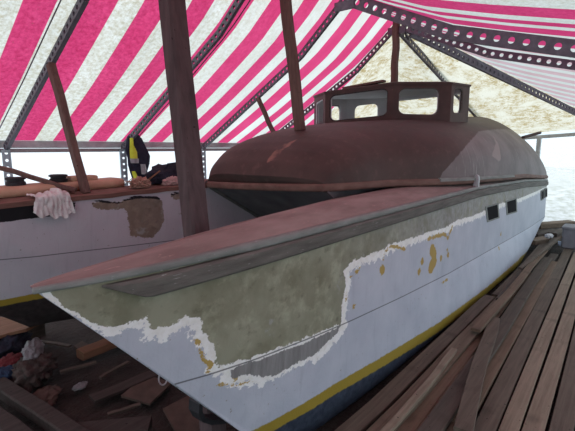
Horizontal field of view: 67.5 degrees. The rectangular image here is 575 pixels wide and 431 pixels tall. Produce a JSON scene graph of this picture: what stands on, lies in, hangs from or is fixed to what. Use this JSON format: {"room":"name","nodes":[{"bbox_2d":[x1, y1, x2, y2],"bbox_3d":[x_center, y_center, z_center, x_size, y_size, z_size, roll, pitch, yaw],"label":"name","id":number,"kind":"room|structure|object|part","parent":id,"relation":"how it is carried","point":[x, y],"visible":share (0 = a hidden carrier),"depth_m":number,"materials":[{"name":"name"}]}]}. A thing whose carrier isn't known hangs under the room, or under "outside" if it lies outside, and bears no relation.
{"room":"boat repair yard","nodes":[
{"label":"boat repair yard","id":0,"kind":"room"},
{"bbox_2d":[0,148,225,185],"bbox_3d":[-1.364,-0.235,7.139,0.054,1.810,13.300,7,12,38],"label":"wall","id":1,"kind":"structure","parent":0,"point":[40,164],"depth_m":5.51,"materials":[{"name":"white"}]},
{"bbox_2d":[0,0,574,142],"bbox_3d":[1.683,-1.639,4.419,7.600,1.700,13.300,7,12,38],"label":"canopy","id":2,"kind":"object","parent":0,"point":[111,67],"depth_m":4.59,"materials":[{"name":"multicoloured fabric"}]},
{"bbox_2d":[0,0,61,127],"bbox_3d":[-2.160,-1.464,3.663,2.606,1.708,0.015,7,12,38],"label":"cord","id":3,"kind":"object","parent":2,"relation":"attached to","point":[60,0],"visible":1,"depth_m":3.71,"materials":[{"name":"paint"}]},
{"bbox_2d":[4,0,89,149],"bbox_3d":[-2.036,-1.446,3.732,2.749,1.778,0.050,7,12,38],"label":"arch","id":4,"kind":"object","parent":2,"relation":"attached to","point":[79,7],"visible":0.95,"depth_m":3.85,"materials":[{"name":"paint"}]},
{"bbox_2d":[0,140,238,152],"bbox_3d":[-1.320,-1.103,6.901,0.058,0.135,13.200,7,12,38],"label":"beam","id":5,"kind":"structure","parent":2,"relation":"attached to","point":[33,146],"depth_m":5.43,"materials":[{"name":"metal"}]},
{"bbox_3d":[-1.325,-1.059,6.912,0.045,0.045,13.200,7,12,38],"label":"rail","id":6,"kind":"part","parent":5,"relation":"part of","materials":[{"name":"metal"}]},
{"bbox_3d":[-1.317,-1.127,6.894,0.050,0.085,13.200,7,12,38],"label":"rail","id":7,"kind":"part","parent":5,"relation":"part of","materials":[{"name":"metal"}]},
{"bbox_2d":[121,0,244,149],"bbox_3d":[-1.167,-1.613,4.792,2.749,1.778,0.050,7,12,38],"label":"arch","id":8,"kind":"object","parent":2,"relation":"attached to","point":[237,5],"visible":0.77,"depth_m":4.55,"materials":[{"name":"paint"}]},
{"bbox_2d":[125,134,149,177],"bbox_3d":[-1.975,-0.771,5.730,0.185,0.616,0.364,7,12,38],"label":"jacket","id":9,"kind":"object","parent":8,"relation":"hanging from","point":[138,156],"visible":0.84,"depth_m":5.67,"materials":[{"name":"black fabric"}]},
{"bbox_3d":[-1.998,-0.845,5.599,0.042,0.326,0.103,7,12,38],"label":"yellow panel","id":10,"kind":"part","parent":9,"relation":"part of","materials":[{"name":"yellow fabric"}]},
{"bbox_2d":[139,0,250,135],"bbox_3d":[-1.128,-1.663,4.922,2.606,1.708,0.012,7,12,38],"label":"cord","id":11,"kind":"object","parent":2,"relation":"attached to","point":[249,0],"visible":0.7,"depth_m":4.66,"materials":[{"name":"paint"}]},
{"bbox_2d":[201,0,574,148],"bbox_3d":[1.242,-1.593,4.606,6.729,1.796,0.050,7,12,38],"label":"metal truss","id":12,"kind":"object","parent":2,"relation":"attached to","point":[565,51],"visible":0.95,"depth_m":4.37,"materials":[{"name":"metal"}]},
{"bbox_3d":[0.656,-2.413,4.943,0.260,0.100,0.030,7,12,38],"label":"ridge plate","id":13,"kind":"part","parent":12,"relation":"part of","materials":[{"name":"paint"}]},
{"bbox_2d":[280,25,574,129],"bbox_3d":[2.033,-1.762,5.727,6.531,1.778,0.050,7,12,38],"label":"arch","id":14,"kind":"object","parent":2,"relation":"attached to","point":[402,29],"visible":0.73,"depth_m":5.46,"materials":[{"name":"paint"}]},
{"bbox_3d":[1.524,-2.581,6.002,0.260,0.100,0.030,7,12,38],"label":"ridge plate","id":15,"kind":"part","parent":14,"relation":"part of","materials":[{"name":"paint"}]},
{"bbox_2d":[406,26,574,115],"bbox_3d":[4.208,-2.150,7.419,5.918,1.462,0.160,-5,10,-28],"label":"rafter","id":16,"kind":"object","parent":2,"relation":"attached to","point":[457,54],"visible":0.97,"depth_m":6.75,"materials":[{"name":"paint"}]},
{"bbox_2d":[0,228,574,430],"bbox_3d":[1.629,1.048,5.019,10.500,0.066,15.500,7,12,38],"label":"floor","id":17,"kind":"structure","parent":0,"point":[77,405],"depth_m":3.39,"materials":[{"name":"brown wood"}]},
{"bbox_2d":[1,149,12,181],"bbox_3d":[-3.072,0.152,4.828,0.084,1.770,0.040,-6,11,-34],"label":"post","id":18,"kind":"object","parent":17,"relation":"on","point":[4,156],"visible":0.11,"depth_m":4.70,"materials":[{"name":"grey metal"}]},
{"bbox_2d":[0,352,22,366],"bbox_3d":[-2.203,1.190,3.385,0.236,0.156,0.284,7,12,38],"label":"rag","id":19,"kind":"object","parent":17,"relation":"on","point":[11,358],"visible":0.38,"depth_m":3.37,"materials":[{"name":"red fabric"}]},
{"bbox_2d":[0,331,32,358],"bbox_3d":[-2.385,1.106,3.725,0.287,0.250,0.570,-1,9,-8],"label":"rag","id":20,"kind":"object","parent":17,"relation":"on","point":[14,343],"visible":0.57,"depth_m":3.60,"materials":[{"name":"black fabric"}]},
{"bbox_2d":[0,406,32,430],"bbox_3d":[-1.756,1.300,2.661,0.658,0.084,0.130,6,11,33],"label":"timber baulk","id":21,"kind":"object","parent":17,"relation":"on","point":[8,422],"visible":1,"depth_m":2.62,"materials":[{"name":"brown wood"}]},
{"bbox_2d":[0,316,45,338],"bbox_3d":[-2.584,1.079,4.088,0.190,0.270,0.460,7,12,38],"label":"support block","id":22,"kind":"object","parent":17,"relation":"on","point":[39,331],"visible":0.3,"depth_m":4.16,"materials":[{"name":"brown wood"}]},
{"bbox_2d":[0,317,38,337],"bbox_3d":[-2.339,0.956,3.889,0.579,0.025,0.557,-6,11,-34],"label":"board","id":23,"kind":"object","parent":22,"relation":"on","point":[7,326],"visible":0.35,"depth_m":3.72,"materials":[{"name":"orange wood"}]},
{"bbox_2d":[10,352,58,392],"bbox_3d":[-1.958,1.184,3.309,0.348,0.228,0.529,-5,10,-29],"label":"bundle","id":24,"kind":"object","parent":17,"relation":"on","point":[30,374],"visible":0.83,"depth_m":3.20,"materials":[{"name":"fabric"}]},
{"bbox_2d":[0,365,13,379],"bbox_3d":[-2.109,1.193,3.207,0.159,0.137,0.196,4,10,22],"label":"rag","id":25,"kind":"object","parent":24,"relation":"on","point":[6,371],"visible":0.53,"depth_m":3.17,"materials":[{"name":"blue fabric"}]},
{"bbox_2d":[21,337,44,360],"bbox_3d":[-2.033,1.074,3.441,0.155,0.142,0.379,-4,10,-23],"label":"rag","id":26,"kind":"object","parent":24,"relation":"on","point":[32,349],"visible":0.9,"depth_m":3.37,"materials":[{"name":"white fabric"}]},
{"bbox_2d":[0,377,89,430],"bbox_3d":[-1.728,1.267,2.870,1.456,0.084,0.120,6,11,33],"label":"timber baulk","id":27,"kind":"object","parent":17,"relation":"on","point":[32,407],"visible":1,"depth_m":2.78,"materials":[{"name":"brown wood"}]},
{"bbox_2d":[33,384,62,405],"bbox_3d":[-1.735,1.298,3.056,0.206,0.075,0.347,-2,9,-11],"label":"heap","id":28,"kind":"object","parent":17,"relation":"on","point":[49,394],"visible":0.61,"depth_m":3.07,"materials":[{"name":"fabric"}]},
{"bbox_2d":[42,340,71,347],"bbox_3d":[-2.154,1.169,3.932,0.397,0.023,0.046,2,9,15],"label":"wood splinter","id":29,"kind":"object","parent":17,"relation":"on","point":[60,344],"visible":0.74,"depth_m":3.91,"materials":[{"name":"brown wood"}]},
{"bbox_2d":[60,360,96,373],"bbox_3d":[-1.706,1.236,3.510,0.270,0.023,0.040,-7,11,-37],"label":"wood splinter","id":30,"kind":"object","parent":17,"relation":"on","point":[91,362],"visible":1,"depth_m":3.50,"materials":[{"name":"brown wood"}]},
{"bbox_2d":[71,381,87,390],"bbox_3d":[-1.559,1.281,3.228,0.095,0.030,0.129,-1,9,-7],"label":"paper scrap","id":31,"kind":"object","parent":17,"relation":"on","point":[81,385],"visible":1,"depth_m":3.21,"materials":[{"name":"white paper"}]},
{"bbox_2d":[76,338,116,360],"bbox_3d":[-1.612,1.143,3.778,0.127,0.078,0.432,7,11,36],"label":"block","id":32,"kind":"object","parent":17,"relation":"on","point":[86,352],"visible":0.64,"depth_m":3.67,"materials":[{"name":"orange wood"}]},
{"bbox_2d":[99,361,129,379],"bbox_3d":[-1.397,1.243,3.467,0.040,0.022,0.282,4,10,26],"label":"wood splinter","id":33,"kind":"object","parent":17,"relation":"on","point":[112,370],"visible":1,"depth_m":3.45,"materials":[{"name":"brown wood"}]},
{"bbox_2d":[77,415,151,430],"bbox_3d":[-1.107,1.324,2.633,0.514,0.072,0.163,-1,9,-9],"label":"timber baulk","id":34,"kind":"object","parent":17,"relation":"on","point":[141,423],"visible":0.86,"depth_m":2.65,"materials":[{"name":"brown wood"}]},
{"bbox_2d":[89,370,157,402],"bbox_3d":[-1.205,1.272,3.228,0.117,0.025,0.515,9,12,43],"label":"strip","id":35,"kind":"object","parent":17,"relation":"on","point":[98,396],"visible":0.9,"depth_m":3.18,"materials":[{"name":"brown wood"}]},
{"bbox_2d":[119,149,127,185],"bbox_3d":[-2.204,-0.016,5.887,0.084,1.770,0.040,-6,11,-34],"label":"post","id":36,"kind":"object","parent":17,"relation":"on","point":[121,154],"visible":0.25,"depth_m":5.77,"materials":[{"name":"grey metal"}]},
{"bbox_2d":[107,402,140,416],"bbox_3d":[-1.115,1.326,2.940,0.213,0.021,0.034,-6,11,-35],"label":"wood splinter","id":37,"kind":"object","parent":17,"relation":"on","point":[138,404],"visible":1,"depth_m":2.93,"materials":[{"name":"brown wood"}]},
{"bbox_2d":[121,377,171,405],"bbox_3d":[-1.033,1.285,3.180,0.258,0.017,0.323,3,9,17],"label":"cardboard sheet","id":38,"kind":"object","parent":17,"relation":"on","point":[146,392],"visible":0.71,"depth_m":3.13,"materials":[{"name":"brown cardboard"}]},
{"bbox_2d":[163,396,199,430],"bbox_3d":[-0.664,1.335,2.865,0.377,0.017,0.320,7,12,38],"label":"cardboard sheet","id":39,"kind":"object","parent":17,"relation":"on","point":[178,414],"visible":0.54,"depth_m":2.84,"materials":[{"name":"brown cardboard"}]},
{"bbox_2d":[158,0,225,430],"bbox_3d":[-0.534,-0.166,2.379,0.154,3.288,0.790,-5,10,-29],"label":"timber post","id":40,"kind":"object","parent":17,"relation":"on","point":[173,14],"visible":0.58,"depth_m":2.35,"materials":[{"name":"brown wood"}]},
{"bbox_2d":[201,149,206,178],"bbox_3d":[-1.341,-0.183,6.939,0.084,1.770,0.040,-6,11,-34],"label":"post","id":41,"kind":"object","parent":17,"relation":"on","point":[204,152],"visible":0.16,"depth_m":6.82,"materials":[{"name":"grey metal"}]},
{"bbox_2d":[335,295,495,430],"bbox_3d":[1.275,1.126,3.667,0.130,0.040,3.266,7,12,39],"label":"plank","id":42,"kind":"object","parent":17,"relation":"on","point":[371,411],"visible":0.94,"depth_m":3.21,"materials":[{"name":"brown wood"}]},
{"bbox_2d":[396,272,530,430],"bbox_3d":[1.925,1.046,4.162,0.142,0.036,4.402,7,11,37],"label":"plank","id":43,"kind":"object","parent":17,"relation":"on","point":[416,418],"visible":0.27,"depth_m":3.01,"materials":[{"name":"brown wood"}]},
{"bbox_2d":[366,287,513,430],"bbox_3d":[1.531,1.082,3.729,0.137,0.038,3.536,7,12,38],"label":"plank","id":44,"kind":"object","parent":43,"relation":"on","point":[466,337],"visible":0.64,"depth_m":3.16,"materials":[{"name":"brown wood"}]},
{"bbox_2d":[380,347,456,430],"bbox_3d":[0.936,1.173,2.940,0.064,0.040,1.367,7,11,37],"label":"plank","id":45,"kind":"object","parent":44,"relation":"on","point":[394,422],"visible":1,"depth_m":2.83,"materials":[{"name":"wood"}]},
{"bbox_2d":[496,237,556,299],"bbox_3d":[3.784,0.616,6.467,0.098,0.038,4.804,7,11,38],"label":"plank","id":46,"kind":"object","parent":44,"relation":"on","point":[553,238],"visible":0.29,"depth_m":5.32,"materials":[{"name":"wood"}]},
{"bbox_2d":[471,250,547,332],"bbox_3d":[2.838,0.774,5.242,0.092,0.039,3.803,7,11,38],"label":"plank","id":47,"kind":"object","parent":46,"relation":"on","point":[498,304],"visible":0.85,"depth_m":4.53,"materials":[{"name":"brown wood"}]},
{"bbox_2d":[518,235,561,269],"bbox_3d":[3.899,0.525,6.545,0.057,0.094,2.445,8,12,42],"label":"plank","id":48,"kind":"object","parent":46,"relation":"on","point":[558,238],"visible":0.94,"depth_m":6.34,"materials":[{"name":"wood"}]},
{"bbox_2d":[535,229,555,236],"bbox_3d":[4.845,0.347,8.098,0.758,0.100,0.180,-5,10,-30],"label":"timber offcut","id":49,"kind":"object","parent":46,"relation":"on","point":[543,232],"visible":0.31,"depth_m":7.98,"materials":[{"name":"brown wood"}]},
{"bbox_2d":[539,220,574,228],"bbox_3d":[5.363,0.180,8.642,0.992,0.100,0.220,-3,10,-20],"label":"timber offcut","id":50,"kind":"object","parent":49,"relation":"on","point":[549,224],"visible":0.68,"depth_m":8.54,"materials":[{"name":"brown wood"}]},
{"bbox_2d":[544,233,553,238],"bbox_3d":[4.478,0.352,7.361,0.135,0.081,0.280,7,12,38],"label":"scrap","id":51,"kind":"object","parent":46,"relation":"on","point":[549,236],"visible":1,"depth_m":7.31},
{"bbox_2d":[547,228,561,236],"bbox_3d":[5.116,0.338,8.097,0.735,0.120,0.160,-8,12,-40],"label":"timber offcut","id":52,"kind":"object","parent":46,"relation":"on","point":[557,232],"visible":0.42,"depth_m":7.89,"materials":[{"name":"brown wood"}]},
{"bbox_2d":[445,253,557,430],"bbox_3d":[2.118,1.079,4.166,0.120,0.036,7.202,7,11,37],"label":"plank","id":53,"kind":"object","parent":17,"relation":"on","point":[553,256],"visible":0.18,"depth_m":6.79,"materials":[{"name":"brown wood"}]},
{"bbox_2d":[415,355,472,430],"bbox_3d":[1.099,1.238,2.981,0.132,0.038,1.353,7,11,36],"label":"plank","id":54,"kind":"object","parent":53,"relation":"on","point":[455,377],"visible":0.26,"depth_m":3.01,"materials":[{"name":"brown wood"}]},
{"bbox_2d":[446,261,556,430],"bbox_3d":[2.002,1.114,3.876,0.102,0.036,6.603,7,11,37],"label":"plank","id":55,"kind":"object","parent":17,"relation":"on","point":[494,366],"visible":0.55,"depth_m":3.87,"materials":[{"name":"brown wood"}]},
{"bbox_2d":[417,257,551,430],"bbox_3d":[2.366,0.964,4.478,0.138,0.040,5.169,7,11,37],"label":"plank","id":56,"kind":"object","parent":55,"relation":"on","point":[440,417],"visible":0.84,"depth_m":3.24,"materials":[{"name":"brown wood"}]},
{"bbox_2d":[453,317,499,430],"bbox_3d":[1.492,1.114,3.301,0.122,0.036,1.927,5,10,30],"label":"plank","id":57,"kind":"object","parent":56,"relation":"on","point":[466,416],"visible":0.93,"depth_m":2.99,"materials":[{"name":"brown wood"}]},
{"bbox_2d":[492,242,547,296],"bbox_3d":[3.610,0.691,6.440,0.121,0.038,3.863,7,11,38],"label":"plank","id":58,"kind":"object","parent":17,"relation":"on","point":[540,246],"visible":0.41,"depth_m":5.70,"materials":[{"name":"brown wood"}]},
{"bbox_2d":[531,236,549,244],"bbox_3d":[4.516,0.448,7.717,0.532,0.080,0.200,-5,10,-28],"label":"timber offcut","id":59,"kind":"object","parent":58,"relation":"on","point":[537,240],"visible":0.65,"depth_m":7.61,"materials":[{"name":"brown wood"}]},
{"bbox_2d":[474,248,572,430],"bbox_3d":[2.456,1.060,4.277,0.127,0.041,8.205,7,11,36],"label":"plank","id":60,"kind":"object","parent":17,"relation":"on","point":[489,418],"visible":0.93,"depth_m":3.48,"materials":[{"name":"brown wood"}]},
{"bbox_2d":[561,224,574,248],"bbox_3d":[4.925,0.363,7.392,0.350,0.370,0.430,7,12,38],"label":"plastic crate","id":61,"kind":"object","parent":60,"relation":"on","point":[568,230],"visible":1,"depth_m":7.28,"materials":[{"name":"grey plastic"}]},
{"bbox_2d":[498,252,574,430],"bbox_3d":[2.438,1.093,4.037,0.110,0.038,7.604,7,11,37],"label":"plank","id":62,"kind":"object","parent":17,"relation":"on","point":[513,418],"visible":1,"depth_m":3.42,"materials":[{"name":"brown wood"}]},
{"bbox_2d":[536,137,541,156],"bbox_3d":[5.689,-0.759,9.872,0.090,2.050,0.090,7,12,38],"label":"end post","id":63,"kind":"object","parent":17,"relation":"on","point":[539,139],"visible":0.35,"depth_m":9.71,"materials":[{"name":"metal"}]},
{"bbox_2d":[524,132,574,139],"bbox_3d":[4.877,-1.820,10.435,5.055,0.410,0.050,7,12,38],"label":"beam","id":64,"kind":"structure","parent":63,"relation":"attached to","point":[561,134],"depth_m":9.56,"materials":[{"name":"metal"}]},
{"bbox_2d":[522,279,574,430],"bbox_3d":[2.716,1.071,4.196,0.118,0.036,8.204,7,11,37],"label":"plank","id":65,"kind":"object","parent":17,"relation":"on","point":[537,416],"visible":1,"depth_m":3.26,"materials":[{"name":"brown wood"}]},
{"bbox_2d":[549,327,574,430],"bbox_3d":[2.698,1.108,3.956,0.127,0.039,8.004,7,11,37],"label":"plank","id":66,"kind":"object","parent":17,"relation":"on","point":[563,417],"visible":1,"depth_m":2.93,"materials":[{"name":"brown wood"}]},
{"bbox_2d":[332,24,574,133],"bbox_3d":[3.119,-2.251,8.277,4.915,1.700,5.420,7,12,38],"label":"end panel","id":67,"kind":"object","parent":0,"point":[492,98],"visible":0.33,"depth_m":7.91,"materials":[{"name":"beige fabric"}]},
{"bbox_2d":[399,33,476,116],"bbox_3d":[3.258,-2.260,8.162,0.040,1.511,5.447,7,12,39],"label":"rafter","id":68,"kind":"object","parent":67,"relation":"attached to","point":[418,51],"visible":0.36,"depth_m":6.72,"materials":[{"name":"paint"}]},
{"bbox_2d":[526,136,574,221],"bbox_3d":[4.909,-0.958,10.651,5.000,2.140,0.054,7,12,38],"label":"water","id":69,"kind":"structure","parent":0,"point":[560,199],"depth_m":9.69,"materials":[{"name":"white liquid"}]},
{"label":"outside","id":70,"kind":"structure","parent":0,"visible":0},
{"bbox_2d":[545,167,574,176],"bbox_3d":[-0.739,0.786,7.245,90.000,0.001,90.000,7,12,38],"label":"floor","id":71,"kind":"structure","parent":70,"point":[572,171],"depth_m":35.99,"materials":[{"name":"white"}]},
{"bbox_3d":[-0.798,0.908,5.228,0.320,0.270,0.240,7,12,38],"label":"block","id":72,"kind":"object","parent":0,"visible":0},
{"bbox_2d":[0,81,548,430],"bbox_3d":[0.989,-0.448,5.509,2.935,2.699,9.790,7,12,38],"label":"catamaran","id":73,"kind":"object","parent":72,"relation":"on","point":[332,252],"visible":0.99,"depth_m":3.32,"materials":[{"name":"white paint"}]},
{"bbox_2d":[0,166,76,192],"bbox_3d":[-2.103,-0.309,3.595,0.629,0.238,0.069,-1,9,-9],"label":"stick","id":74,"kind":"object","parent":73,"relation":"on","point":[2,168],"visible":0.98,"depth_m":3.58,"materials":[{"name":"red wood"}]},
{"bbox_2d":[26,188,74,218],"bbox_3d":[-1.900,-0.095,3.430,0.220,0.239,0.300,7,12,38],"label":"rag","id":75,"kind":"object","parent":73,"relation":"on","point":[55,202],"visible":1,"depth_m":3.38,"materials":[{"name":"white fabric"}]},
{"bbox_2d":[0,174,124,197],"bbox_3d":[-2.118,-0.258,3.618,0.300,0.158,1.450,7,12,38],"label":"bundle","id":76,"kind":"object","parent":73,"relation":"on","point":[14,186],"visible":0.89,"depth_m":3.64,"materials":[{"name":"orange fabric"}]},
{"bbox_2d":[46,62,90,193],"bbox_3d":[-1.901,-0.755,3.727,0.478,1.135,0.069,6,11,34],"label":"prop","id":77,"kind":"object","parent":73,"relation":"on","point":[81,176],"visible":0.98,"depth_m":3.70,"materials":[{"name":"red wood"}]},
{"bbox_3d":[-1.828,-0.147,3.545,3.144,0.091,0.220,-8,12,-42],"label":"toe rail","id":78,"kind":"part","parent":73,"relation":"part of","materials":[{"name":"brown wood"}]},
{"bbox_2d":[123,176,150,187],"bbox_3d":[-1.387,-0.318,4.035,0.192,0.114,0.268,3,9,16],"label":"heap","id":79,"kind":"object","parent":73,"relation":"on","point":[138,182],"visible":1,"depth_m":3.98,"materials":[{"name":"brown fabric"}]},
{"bbox_2d":[144,162,176,183],"bbox_3d":[-1.218,-0.447,4.436,0.300,0.214,0.604,7,12,38],"label":"jacket","id":80,"kind":"object","parent":73,"relation":"on","point":[167,170],"visible":0.48,"depth_m":4.28,"materials":[{"name":"black fabric"}]},
{"bbox_2d":[161,175,177,185],"bbox_3d":[-1.147,-0.356,4.305,0.130,0.093,0.292,2,9,15],"label":"rag","id":81,"kind":"object","parent":73,"relation":"on","point":[171,180],"visible":0.73,"depth_m":4.23,"materials":[{"name":"pink fabric"}]},
{"bbox_3d":[1.758,-0.284,5.224,0.358,0.245,9.299,6,11,35],"label":"toe rail","id":82,"kind":"part","parent":73,"relation":"part of","materials":[{"name":"wood"}]},
{"bbox_2d":[189,397,226,424],"bbox_3d":[-0.386,1.005,2.251,0.080,0.253,0.262,7,12,38],"label":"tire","id":83,"kind":"object","parent":73,"relation":"hanging from","point":[196,409],"visible":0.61,"depth_m":2.16,"materials":[{"name":"black rubber"}]},
{"bbox_2d":[256,97,274,131],"bbox_3d":[-0.267,-1.308,5.979,0.343,0.675,0.079,1,9,4],"label":"prop","id":84,"kind":"object","parent":73,"relation":"on","point":[259,101],"visible":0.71,"depth_m":5.95,"materials":[{"name":"red wood"}]},
{"bbox_3d":[2.177,-0.232,4.888,0.124,0.243,9.300,7,12,38],"label":"toe rail","id":85,"kind":"part","parent":73,"relation":"part of","materials":[{"name":"wood"}]},
{"bbox_2d":[280,0,305,130],"bbox_3d":[0.038,-1.630,4.236,0.295,1.561,0.122,-2,9,-12],"label":"prop","id":86,"kind":"object","parent":73,"relation":"on","point":[285,5],"visible":0.98,"depth_m":4.23,"materials":[{"name":"red wood"}]},
{"bbox_3d":[0.484,-1.445,6.352,0.022,0.508,0.547,-1,9,-8],"label":"window trim","id":87,"kind":"part","parent":73,"relation":"part of","materials":[{"name":"glass"}]},
{"bbox_3d":[2.262,-0.182,4.956,0.089,0.282,9.100,7,12,38],"label":"rub rail","id":88,"kind":"part","parent":73,"relation":"part of","materials":[{"name":"wood"}]},
{"bbox_3d":[0.939,-1.469,5.739,0.829,0.408,0.141,7,12,38],"label":"window trim","id":89,"kind":"part","parent":73,"relation":"part of","materials":[{"name":"wood"}]},
{"bbox_2d":[342,80,385,88],"bbox_3d":[1.021,-1.755,5.777,0.622,0.068,0.090,8,12,40],"label":"board","id":90,"kind":"object","parent":73,"relation":"on","point":[377,81],"visible":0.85,"depth_m":5.71,"materials":[{"name":"red wood"}]},
{"bbox_3d":[1.867,-0.588,6.585,2.770,0.318,6.998,7,12,38],"label":"moulding","id":91,"kind":"part","parent":73,"relation":"part of","materials":[{"name":"brown wood"}]},
{"bbox_2d":[391,22,399,81],"bbox_3d":[1.514,-2.265,6.040,0.099,0.856,0.093,7,12,38],"label":"post","id":92,"kind":"object","parent":73,"relation":"on","point":[395,27],"visible":0.88,"depth_m":6.01,"materials":[{"name":"red wood"}]},
{"bbox_3d":[1.683,-1.461,5.518,0.412,0.363,0.391,7,12,38],"label":"window trim","id":93,"kind":"part","parent":73,"relation":"part of","materials":[{"name":"clear glass"}]},
{"bbox_3d":[2.271,-1.535,5.758,0.022,0.363,0.382,7,12,38],"label":"window trim","id":94,"kind":"part","parent":73,"relation":"part of","materials":[{"name":"clear glass"}]},
{"bbox_3d":[2.031,-0.374,4.616,0.052,0.130,0.036,7,12,38],"label":"cleat plate","id":95,"kind":"part","parent":73,"relation":"part of","materials":[{"name":"metal"}]},
{"bbox_3d":[2.507,-0.037,5.262,0.012,0.190,0.596,7,12,38],"label":"pane","id":96,"kind":"part","parent":73,"relation":"part of","materials":[{"name":"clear glass"}]},
{"bbox_3d":[3.149,-0.123,6.050,0.012,0.201,0.662,7,12,38],"label":"pane","id":97,"kind":"part","parent":73,"relation":"part of","materials":[{"name":"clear glass"}]},
{"bbox_2d":[521,131,541,138],"bbox_3d":[4.862,-1.603,8.560,0.774,0.156,0.060,-7,12,-38],"label":"board","id":98,"kind":"object","parent":73,"relation":"on","point":[539,132],"visible":0.92,"depth_m":8.49,"materials":[{"name":"brown wood"}]}
]}

